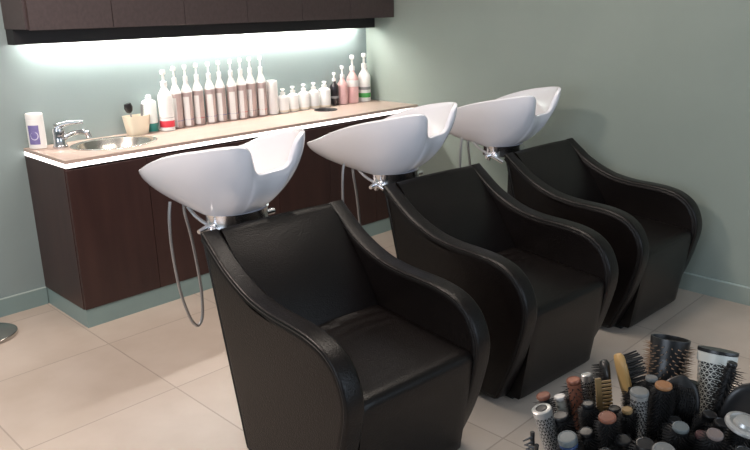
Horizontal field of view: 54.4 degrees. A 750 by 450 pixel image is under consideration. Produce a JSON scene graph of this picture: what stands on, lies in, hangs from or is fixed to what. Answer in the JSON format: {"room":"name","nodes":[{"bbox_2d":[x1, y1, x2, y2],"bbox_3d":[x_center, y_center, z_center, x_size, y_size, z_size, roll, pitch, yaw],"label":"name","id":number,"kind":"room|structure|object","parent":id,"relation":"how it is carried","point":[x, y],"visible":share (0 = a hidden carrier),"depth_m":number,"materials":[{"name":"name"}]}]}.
{"room":"salon","nodes":[
{"label":"salon","id":0,"kind":"room"},
{"bbox_2d":[0,3,366,301],"bbox_3d":[-2.406,-0.663,3.061,0.100,2.620,6.770,15,23,42],"label":"wall","id":1,"kind":"structure","parent":0,"point":[92,82],"depth_m":3.93,"materials":[{"name":"green paint"}]},
{"bbox_2d":[0,287,48,316],"bbox_3d":[-3.246,0.836,2.517,0.012,0.096,4.199,15,23,42],"label":"baseboard","id":2,"kind":"structure","parent":1,"relation":"attached to","point":[9,305],"depth_m":3.85,"materials":[{"name":"paint"}]},
{"bbox_2d":[0,0,393,44],"bbox_3d":[-0.839,-1.500,4.190,0.283,0.788,2.466,15,23,42],"label":"upper cabinet","id":3,"kind":"object","parent":1,"relation":"attached to","point":[26,22],"visible":1,"depth_m":3.92,"materials":[{"name":"laminate"}]},
{"bbox_2d":[0,230,749,449],"bbox_3d":[-0.174,1.212,1.355,6.300,0.060,6.770,15,23,42],"label":"floor","id":4,"kind":"structure","parent":0,"point":[151,378],"depth_m":3.14,"materials":[{"name":"beige tile"}]},
{"bbox_2d":[0,323,17,343],"bbox_3d":[-1.896,-0.029,3.386,0.264,1.200,0.264,15,23,42],"label":"stand","id":5,"kind":"object","parent":4,"relation":"on","point":[8,331],"visible":1,"depth_m":3.56,"materials":[{"name":"silver metal"}]},
{"bbox_2d":[25,114,393,327],"bbox_3d":[-0.742,-0.188,4.512,0.487,0.812,2.466,15,23,42],"label":"base cabinet","id":6,"kind":"object","parent":4,"relation":"on","point":[103,235],"visible":0.58,"depth_m":3.74,"materials":[{"name":"laminate"}]},
{"bbox_2d":[24,100,417,168],"bbox_3d":[-0.747,-0.595,4.387,0.496,0.038,2.467,15,23,42],"label":"countertop","id":7,"kind":"structure","parent":6,"relation":"on","point":[219,132],"depth_m":4.10,"materials":[{"name":"brown wood"}]},
{"bbox_2d":[24,112,46,148],"bbox_3d":[-1.711,-0.475,3.679,0.088,0.178,0.074,-2,17,-2],"label":"lotion bottle","id":8,"kind":"object","parent":7,"relation":"on","point":[34,121],"visible":1,"depth_m":3.65,"materials":[{"name":"white plastic"}]},
{"bbox_2d":[52,120,91,148],"bbox_3d":[-1.552,-0.469,3.730,0.194,0.132,0.074,-10,19,-27],"label":"mixer tap","id":9,"kind":"object","parent":7,"relation":"on","point":[60,137],"visible":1,"depth_m":3.70,"materials":[{"name":"silver metal"}]},
{"bbox_2d":[70,135,156,164],"bbox_3d":[-1.359,-0.382,3.823,0.364,0.107,0.450,15,23,42],"label":"oval sink","id":10,"kind":"object","parent":7,"relation":"in","point":[117,142],"visible":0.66,"depth_m":3.92,"materials":[{"name":"silver metal"}]},
{"bbox_2d":[122,114,149,135],"bbox_3d":[-1.322,-0.557,4.053,0.097,0.104,0.144,15,23,42],"label":"tub","id":11,"kind":"object","parent":7,"relation":"on","point":[137,124],"visible":0.99,"depth_m":4.02,"materials":[{"name":"beige plastic"}]},
{"bbox_2d":[124,103,132,116],"bbox_3d":[-1.341,-0.586,4.008,0.026,0.172,0.067,12,21,37],"label":"brush","id":12,"kind":"object","parent":11,"relation":"in","point":[128,107],"visible":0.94,"depth_m":3.98,"materials":[{"name":"grey"}]},
{"bbox_2d":[140,104,143,115],"bbox_3d":[-1.296,-0.597,4.069,0.011,0.155,0.029,15,23,42],"label":"comb","id":13,"kind":"object","parent":11,"relation":"in","point":[141,105],"visible":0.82,"depth_m":4.05,"materials":[{"name":"grey plastic"}]},
{"bbox_2d":[141,94,158,131],"bbox_3d":[-1.272,-0.632,4.116,0.084,0.209,0.082,15,23,42],"label":"spray bottle","id":14,"kind":"object","parent":7,"relation":"on","point":[149,104],"visible":0.82,"depth_m":4.09,"materials":[{"name":"white plastic"}]},
{"bbox_2d":[157,70,174,130],"bbox_3d":[-1.187,-0.704,4.126,0.086,0.338,0.084,15,23,42],"label":"pump bottle","id":15,"kind":"object","parent":7,"relation":"on","point":[165,100],"visible":1,"depth_m":4.11,"materials":[{"name":"white plastic"}]},
{"bbox_2d":[170,66,183,128],"bbox_3d":[-1.147,-0.735,4.202,0.065,0.352,0.067,-11,19,-29],"label":"pump bottle","id":16,"kind":"object","parent":7,"relation":"on","point":[175,91],"visible":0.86,"depth_m":4.19,"materials":[{"name":"pink plastic"}]},
{"bbox_2d":[181,65,194,126],"bbox_3d":[-1.099,-0.754,4.256,0.067,0.355,0.065,13,22,38],"label":"pump bottle","id":17,"kind":"object","parent":7,"relation":"on","point":[186,93],"visible":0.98,"depth_m":4.25,"materials":[{"name":"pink plastic"}]},
{"bbox_2d":[192,63,205,124],"bbox_3d":[-1.048,-0.774,4.314,0.065,0.358,0.067,-13,20,-34],"label":"pump bottle","id":18,"kind":"object","parent":7,"relation":"on","point":[197,91],"visible":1,"depth_m":4.30,"materials":[{"name":"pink plastic"}]},
{"bbox_2d":[204,62,216,123],"bbox_3d":[-0.987,-0.790,4.359,0.067,0.361,0.065,11,20,34],"label":"pump bottle","id":19,"kind":"object","parent":7,"relation":"on","point":[209,90],"visible":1,"depth_m":4.35,"materials":[{"name":"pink plastic"}]},
{"bbox_2d":[215,60,227,121],"bbox_3d":[-0.937,-0.810,4.415,0.065,0.364,0.067,-15,22,-38],"label":"pump bottle","id":20,"kind":"object","parent":7,"relation":"on","point":[220,94],"visible":0.96,"depth_m":4.40,"materials":[{"name":"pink plastic"}]},
{"bbox_2d":[215,88,227,121],"bbox_3d":[-0.937,-0.733,4.439,0.063,0.204,0.063,-15,22,-38],"label":"label","id":21,"kind":"object","parent":20,"relation":"attached to","point":[220,94],"depth_m":4.41,"materials":[{"name":"paper"}]},
{"bbox_2d":[226,59,238,120],"bbox_3d":[-0.877,-0.826,4.461,0.067,0.367,0.065,9,19,29],"label":"pump bottle","id":22,"kind":"object","parent":7,"relation":"on","point":[231,88],"visible":1,"depth_m":4.45,"materials":[{"name":"pink plastic"}]},
{"bbox_2d":[226,86,238,120],"bbox_3d":[-0.876,-0.749,4.485,0.063,0.206,0.063,9,19,29],"label":"label","id":23,"kind":"object","parent":22,"relation":"attached to","point":[232,102],"depth_m":4.46,"materials":[{"name":"white paper"}]},
{"bbox_2d":[236,58,247,118],"bbox_3d":[-0.827,-0.846,4.517,0.067,0.370,0.065,15,23,42],"label":"pump bottle","id":24,"kind":"object","parent":7,"relation":"on","point":[241,84],"visible":0.98,"depth_m":4.50,"materials":[{"name":"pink plastic"}]},
{"bbox_2d":[236,85,247,118],"bbox_3d":[-0.826,-0.768,4.541,0.063,0.207,0.063,15,23,42],"label":"label","id":25,"kind":"object","parent":24,"relation":"attached to","point":[241,89],"depth_m":4.52,"materials":[{"name":"paper"}]},
{"bbox_2d":[246,56,257,116],"bbox_3d":[-0.778,-0.865,4.572,0.065,0.373,0.067,-11,19,-29],"label":"pump bottle","id":26,"kind":"object","parent":7,"relation":"on","point":[250,82],"visible":0.95,"depth_m":4.56,"materials":[{"name":"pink plastic"}]},
{"bbox_2d":[256,55,267,115],"bbox_3d":[-0.720,-0.881,4.615,0.067,0.376,0.065,13,22,38],"label":"pump bottle","id":27,"kind":"object","parent":7,"relation":"on","point":[260,81],"visible":1,"depth_m":4.61,"materials":[{"name":"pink plastic"}]},
{"bbox_2d":[266,80,278,114],"bbox_3d":[-0.661,-0.823,4.699,0.073,0.215,0.073,15,23,42],"label":"lotion bottle","id":28,"kind":"object","parent":7,"relation":"on","point":[271,85],"visible":0.96,"depth_m":4.67,"materials":[{"name":"white plastic"}]},
{"bbox_2d":[278,88,288,112],"bbox_3d":[-0.601,-0.813,4.765,0.080,0.156,0.078,15,23,42],"label":"pump bottle","id":29,"kind":"object","parent":7,"relation":"on","point":[283,100],"visible":0.9,"depth_m":4.74,"materials":[{"name":"white plastic"}]},
{"bbox_2d":[287,86,298,111],"bbox_3d":[-0.541,-0.835,4.821,0.080,0.164,0.078,15,23,42],"label":"pump bottle","id":30,"kind":"object","parent":7,"relation":"on","point":[293,97],"visible":0.93,"depth_m":4.80,"materials":[{"name":"white plastic"}]},
{"bbox_2d":[298,84,309,109],"bbox_3d":[-0.477,-0.859,4.883,0.080,0.170,0.078,15,23,42],"label":"pump bottle","id":31,"kind":"object","parent":7,"relation":"on","point":[304,101],"visible":0.92,"depth_m":4.86,"materials":[{"name":"white plastic"}]},
{"bbox_2d":[308,82,319,108],"bbox_3d":[-0.415,-0.879,4.942,0.080,0.172,0.078,15,23,42],"label":"pump bottle","id":32,"kind":"object","parent":7,"relation":"on","point":[313,93],"visible":0.93,"depth_m":4.92,"materials":[{"name":"white plastic"}]},
{"bbox_2d":[318,81,330,106],"bbox_3d":[-0.346,-0.899,5.002,0.088,0.173,0.086,15,23,42],"label":"pump bottle","id":33,"kind":"object","parent":7,"relation":"on","point":[324,92],"visible":0.96,"depth_m":4.97,"materials":[{"name":"white plastic"}]},
{"bbox_2d":[314,108,336,111],"bbox_3d":[-0.328,-0.740,4.875,0.156,0.067,0.156,15,23,42],"label":"waste opening","id":34,"kind":"object","parent":7,"relation":"in","point":[317,109],"visible":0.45,"depth_m":4.92,"materials":[{"name":"black"}]},
{"bbox_2d":[330,72,338,105],"bbox_3d":[-0.282,-0.944,5.056,0.064,0.225,0.062,15,23,42],"label":"bottle","id":35,"kind":"object","parent":7,"relation":"on","point":[334,89],"visible":0.92,"depth_m":5.04,"materials":[{"name":"black plastic"}]},
{"bbox_2d":[338,66,347,104],"bbox_3d":[-0.227,-0.980,5.103,0.075,0.265,0.072,15,23,42],"label":"bottle","id":36,"kind":"object","parent":7,"relation":"on","point":[342,84],"visible":0.95,"depth_m":5.09,"materials":[{"name":"pink plastic"}]},
{"bbox_2d":[346,55,358,102],"bbox_3d":[-0.159,-1.033,5.160,0.088,0.332,0.086,15,23,42],"label":"bottle","id":37,"kind":"object","parent":7,"relation":"on","point":[352,81],"visible":0.98,"depth_m":5.14,"materials":[{"name":"pink plastic"}]},
{"bbox_2d":[358,53,370,101],"bbox_3d":[-0.077,-1.060,5.232,0.092,0.338,0.090,15,23,42],"label":"bottle","id":38,"kind":"object","parent":7,"relation":"on","point":[364,76],"visible":0.98,"depth_m":5.21,"materials":[{"name":"white plastic"}]},
{"bbox_2d":[200,200,489,449],"bbox_3d":[-0.103,0.413,2.530,0.625,0.786,0.782,-15,22,-39],"label":"salon chair","id":39,"kind":"object","parent":4,"relation":"on","point":[333,340],"visible":1,"depth_m":2.43,"materials":[{"name":"black leather"}]},
{"bbox_2d":[139,128,304,326],"bbox_3d":[-0.591,0.142,2.938,0.713,1.086,0.511,15,23,42],"label":"basin","id":40,"kind":"object","parent":39,"relation":"attached to","point":[232,185],"visible":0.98,"depth_m":2.64,"materials":[{"name":"white ceramic"}]},
{"bbox_2d":[307,102,456,224],"bbox_3d":[0.024,-0.051,3.530,0.719,1.086,0.516,15,23,42],"label":"basin","id":41,"kind":"object","parent":4,"relation":"on","point":[391,149],"visible":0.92,"depth_m":3.24,"materials":[{"name":"white ceramic"}]},
{"bbox_2d":[382,163,617,399],"bbox_3d":[0.528,0.217,3.141,0.625,0.786,0.782,-15,22,-39],"label":"salon chair","id":42,"kind":"object","parent":4,"relation":"on","point":[543,286],"visible":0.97,"depth_m":3.02,"materials":[{"name":"black leather"}]},
{"bbox_2d":[449,86,560,195],"bbox_3d":[0.644,-0.242,4.132,0.713,1.086,0.511,15,23,42],"label":"basin","id":43,"kind":"object","parent":4,"relation":"on","point":[502,125],"visible":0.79,"depth_m":3.83,"materials":[{"name":"white ceramic"}]},
{"bbox_2d":[504,138,701,328],"bbox_3d":[1.154,0.022,3.745,0.625,0.786,0.782,-16,23,-41],"label":"salon chair","id":44,"kind":"object","parent":4,"relation":"on","point":[653,230],"visible":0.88,"depth_m":3.63,"materials":[{"name":"black leather"}]},
{"bbox_3d":[0.406,0.857,1.215,0.330,0.680,0.330,15,23,42],"label":"side table","id":45,"kind":"object","parent":4,"relation":"on","visible":0},
{"bbox_3d":[0.399,0.497,1.106,0.285,0.073,0.285,15,23,42],"label":"pot","id":46,"kind":"object","parent":45,"relation":"on","visible":0},
{"bbox_2d":[523,431,538,449],"bbox_3d":[0.259,0.405,1.046,0.114,0.251,0.032,-7,18,-19],"label":"brush","id":47,"kind":"object","parent":46,"relation":"in","point":[532,446],"visible":1,"depth_m":1.01,"materials":[{"name":"black plastic"}]},
{"bbox_2d":[532,403,557,449],"bbox_3d":[0.274,0.387,1.071,0.098,0.271,0.030,1,17,6],"label":"brush","id":48,"kind":"object","parent":46,"relation":"in","point":[542,412],"visible":0.88,"depth_m":1.03,"materials":[{"name":"silver metal"}]},
{"bbox_2d":[533,391,559,412],"bbox_3d":[0.284,0.377,1.114,0.097,0.264,0.041,2,17,9],"label":"brush","id":49,"kind":"object","parent":46,"relation":"in","point":[544,396],"visible":0.34,"depth_m":1.08,"materials":[{"name":"black"}]},
{"bbox_2d":[553,391,575,431],"bbox_3d":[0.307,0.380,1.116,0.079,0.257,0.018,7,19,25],"label":"brush","id":50,"kind":"object","parent":46,"relation":"in","point":[559,398],"visible":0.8,"depth_m":1.09,"materials":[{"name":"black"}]},
{"bbox_2d":[553,410,577,436],"bbox_3d":[0.293,0.391,1.081,0.089,0.256,0.046,-2,17,-2],"label":"brush","id":51,"kind":"object","parent":46,"relation":"in","point":[563,422],"visible":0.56,"depth_m":1.04,"materials":[{"name":"black plastic"}]},
{"bbox_2d":[554,430,583,449],"bbox_3d":[0.291,0.404,1.024,0.094,0.265,0.040,-5,17,-14],"label":"brush","id":52,"kind":"object","parent":46,"relation":"in","point":[567,439],"visible":1,"depth_m":0.97,"materials":[{"name":"black"}]},
{"bbox_2d":[562,376,588,432],"bbox_3d":[0.315,0.366,1.108,0.080,0.287,0.044,10,20,31],"label":"brush","id":53,"kind":"object","parent":46,"relation":"in","point":[574,389],"visible":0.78,"depth_m":1.08,"materials":[{"name":"black plastic"}]},
{"bbox_2d":[576,400,600,447],"bbox_3d":[0.324,0.382,1.086,0.066,0.269,0.041,-4,17,-9],"label":"brush","id":54,"kind":"object","parent":46,"relation":"in","point":[588,412],"visible":0.48,"depth_m":1.05,"materials":[{"name":"black plastic"}]},
{"bbox_2d":[576,426,600,449],"bbox_3d":[0.312,0.402,1.035,0.079,0.262,0.044,-4,17,-8],"label":"brush","id":55,"kind":"object","parent":46,"relation":"in","point":[586,435],"visible":0.89,"depth_m":0.99,"materials":[{"name":"black plastic"}]},
{"bbox_2d":[581,372,596,406],"bbox_3d":[0.341,0.363,1.137,0.031,0.275,0.075,-13,20,-34],"label":"brush","id":56,"kind":"object","parent":46,"relation":"in","point":[586,377],"visible":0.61,"depth_m":1.11,"materials":[{"name":"black"}]},
{"bbox_2d":[591,359,611,410],"bbox_3d":[0.355,0.352,1.136,0.032,0.295,0.073,-8,18,-21],"label":"brush","id":57,"kind":"object","parent":46,"relation":"in","point":[604,371],"visible":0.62,"depth_m":1.10,"materials":[{"name":"black plastic"}]},
{"bbox_2d":[595,378,612,412],"bbox_3d":[0.351,0.365,1.111,0.049,0.285,0.018,13,22,38],"label":"comb","id":58,"kind":"object","parent":46,"relation":"in","point":[598,386],"visible":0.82,"depth_m":1.08,"materials":[{"name":"brown"}]},
{"bbox_2d":[594,411,622,449],"bbox_3d":[0.331,0.390,1.027,0.070,0.287,0.043,-5,17,-13],"label":"brush","id":59,"kind":"object","parent":46,"relation":"in","point":[608,429],"visible":0.95,"depth_m":0.98,"materials":[{"name":"black plastic"}]},
{"bbox_2d":[606,405,620,419],"bbox_3d":[0.353,0.387,1.088,0.041,0.257,0.045,-11,19,-29],"label":"brush","id":60,"kind":"object","parent":46,"relation":"in","point":[615,409],"visible":0.09,"depth_m":1.05,"materials":[{"name":"black plastic"}]},
{"bbox_2d":[610,434,635,449],"bbox_3d":[0.346,0.406,1.020,0.065,0.260,0.045,-7,18,-20],"label":"brush","id":61,"kind":"object","parent":46,"relation":"in","point":[622,442],"visible":0.91,"depth_m":0.97,"materials":[{"name":"black plastic"}]},
{"bbox_2d":[616,406,638,444],"bbox_3d":[0.358,0.386,1.045,0.046,0.283,0.033,-4,17,-9],"label":"brush","id":62,"kind":"object","parent":46,"relation":"in","point":[628,425],"visible":0.66,"depth_m":1.00,"materials":[{"name":"black plastic"}]},
{"bbox_2d":[620,383,639,406],"bbox_3d":[0.387,0.369,1.114,0.043,0.274,0.044,8,19,28],"label":"brush","id":63,"kind":"object","parent":46,"relation":"in","point":[625,400],"visible":0.13,"depth_m":1.08,"materials":[{"name":"black plastic"}]},
{"bbox_2d":[614,350,646,394],"bbox_3d":[0.408,0.342,1.130,0.098,0.318,0.041,-2,17,-3],"label":"brush","id":64,"kind":"object","parent":46,"relation":"in","point":[626,365],"visible":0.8,"depth_m":1.08,"materials":[{"name":"black plastic"}]},
{"bbox_2d":[627,386,651,439],"bbox_3d":[0.371,0.373,1.055,0.036,0.302,0.037,8,19,29],"label":"brush","id":65,"kind":"object","parent":46,"relation":"in","point":[639,395],"visible":0.69,"depth_m":1.01,"materials":[{"name":"black"}]},
{"bbox_2d":[628,437,654,449],"bbox_3d":[0.360,0.405,0.995,0.046,0.276,0.079,9,20,31],"label":"brush","id":66,"kind":"object","parent":46,"relation":"in","point":[642,443],"visible":0.86,"depth_m":0.94,"materials":[{"name":"black plastic"}]},
{"bbox_2d":[640,374,657,437],"bbox_3d":[0.403,0.362,1.096,0.034,0.297,0.034,-12,20,-31],"label":"brush","id":67,"kind":"object","parent":46,"relation":"in","point":[650,380],"visible":0.23,"depth_m":1.05,"materials":[{"name":"black"}]},
{"bbox_2d":[645,380,678,442],"bbox_3d":[0.402,0.367,1.058,0.041,0.309,0.041,-11,21,-30],"label":"brush","id":68,"kind":"object","parent":46,"relation":"in","point":[663,396],"visible":0.88,"depth_m":1.01,"materials":[{"name":"black plastic"}]},
{"bbox_2d":[649,442,674,449],"bbox_3d":[0.366,0.405,0.963,0.042,0.295,0.095,4,18,17],"label":"brush","id":69,"kind":"object","parent":46,"relation":"in","point":[659,445],"visible":1,"depth_m":0.90,"materials":[{"name":"black"}]},
{"bbox_2d":[641,334,694,380],"bbox_3d":[0.433,0.333,1.120,0.080,0.339,0.133,9,19,29],"label":"brush","id":70,"kind":"object","parent":46,"relation":"in","point":[669,354],"visible":0.55,"depth_m":1.08,"materials":[{"name":"black plastic"}]},
{"bbox_2d":[656,416,681,441],"bbox_3d":[0.414,0.393,1.045,0.041,0.267,0.040,7,19,25],"label":"brush","id":71,"kind":"object","parent":46,"relation":"in","point":[671,419],"visible":0.2,"depth_m":1.01,"materials":[{"name":"black plastic"}]},
{"bbox_2d":[660,421,695,449],"bbox_3d":[0.396,0.394,0.996,0.043,0.296,0.071,-1,17,0],"label":"brush","id":72,"kind":"object","parent":46,"relation":"in","point":[678,436],"visible":0.92,"depth_m":0.94,"materials":[{"name":"black plastic"}]},
{"bbox_2d":[666,374,699,435],"bbox_3d":[0.433,0.364,1.073,0.059,0.307,0.032,7,19,26],"label":"brush","id":73,"kind":"object","parent":46,"relation":"in","point":[687,401],"visible":0.38,"depth_m":1.03,"materials":[{"name":"black plastic"}]},
{"bbox_2d":[688,430,705,449],"bbox_3d":[0.415,0.398,0.995,0.034,0.287,0.069,-9,18,-24],"label":"brush","id":74,"kind":"object","parent":46,"relation":"in","point":[697,433],"visible":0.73,"depth_m":0.94,"materials":[{"name":"black plastic"}]},
{"bbox_2d":[690,410,717,437],"bbox_3d":[0.450,0.389,1.040,0.058,0.277,0.043,1,17,6],"label":"brush","id":75,"kind":"object","parent":46,"relation":"in","point":[707,416],"visible":0.42,"depth_m":1.00,"materials":[{"name":"black plastic"}]},
{"bbox_2d":[695,428,727,449],"bbox_3d":[0.420,0.396,0.979,0.040,0.300,0.080,-10,19,-26],"label":"brush","id":76,"kind":"object","parent":46,"relation":"in","point":[712,439],"visible":1,"depth_m":0.91,"materials":[{"name":"black plastic"}]},
{"bbox_2d":[703,417,727,440],"bbox_3d":[0.459,0.392,1.028,0.045,0.278,0.067,-10,19,-28],"label":"brush","id":77,"kind":"object","parent":46,"relation":"in","point":[719,423],"visible":0.26,"depth_m":0.98,"materials":[{"name":"black plastic"}]},
{"bbox_2d":[697,345,738,416],"bbox_3d":[0.488,0.348,1.068,0.056,0.339,0.144,5,18,18],"label":"brush","id":78,"kind":"object","parent":46,"relation":"in","point":[709,357],"visible":0.42,"depth_m":1.05,"materials":[{"name":"silver metal"}]},
{"bbox_2d":[700,360,745,415],"bbox_3d":[0.481,0.350,1.061,0.074,0.338,0.049,7,18,24],"label":"brush","id":79,"kind":"object","parent":46,"relation":"in","point":[728,378],"visible":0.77,"depth_m":1.02,"materials":[{"name":"black plastic"}]},
{"bbox_2d":[718,382,749,417],"bbox_3d":[0.501,0.365,1.037,0.097,0.324,0.027,2,17,9],"label":"brush","id":80,"kind":"object","parent":46,"relation":"in","point":[738,399],"visible":0.43,"depth_m":0.99,"materials":[{"name":"black plastic"}]},
{"bbox_2d":[722,411,749,449],"bbox_3d":[0.464,0.388,0.985,0.049,0.312,0.091,-7,18,-18],"label":"brush","id":81,"kind":"object","parent":46,"relation":"in","point":[737,422],"visible":0.84,"depth_m":0.92,"materials":[{"name":"silver"}]},
{"bbox_2d":[727,445,749,449],"bbox_3d":[0.438,0.406,0.956,0.047,0.294,0.101,-10,19,-27],"label":"brush","id":82,"kind":"object","parent":46,"relation":"in","point":[740,447],"visible":1,"depth_m":0.89,"materials":[{"name":"black"}]},
{"bbox_2d":[366,0,749,286],"bbox_3d":[2.178,-0.788,3.195,6.200,2.620,0.100,15,23,42],"label":"wall","id":83,"kind":"structure","parent":0,"point":[656,91],"depth_m":4.01,"materials":[{"name":"green paint"}]},
{"bbox_2d":[679,272,749,305],"bbox_3d":[2.339,0.479,3.353,5.700,0.097,0.012,15,23,42],"label":"baseboard","id":84,"kind":"structure","parent":83,"relation":"attached to","point":[733,292],"depth_m":3.85,"materials":[{"name":"green paint"}]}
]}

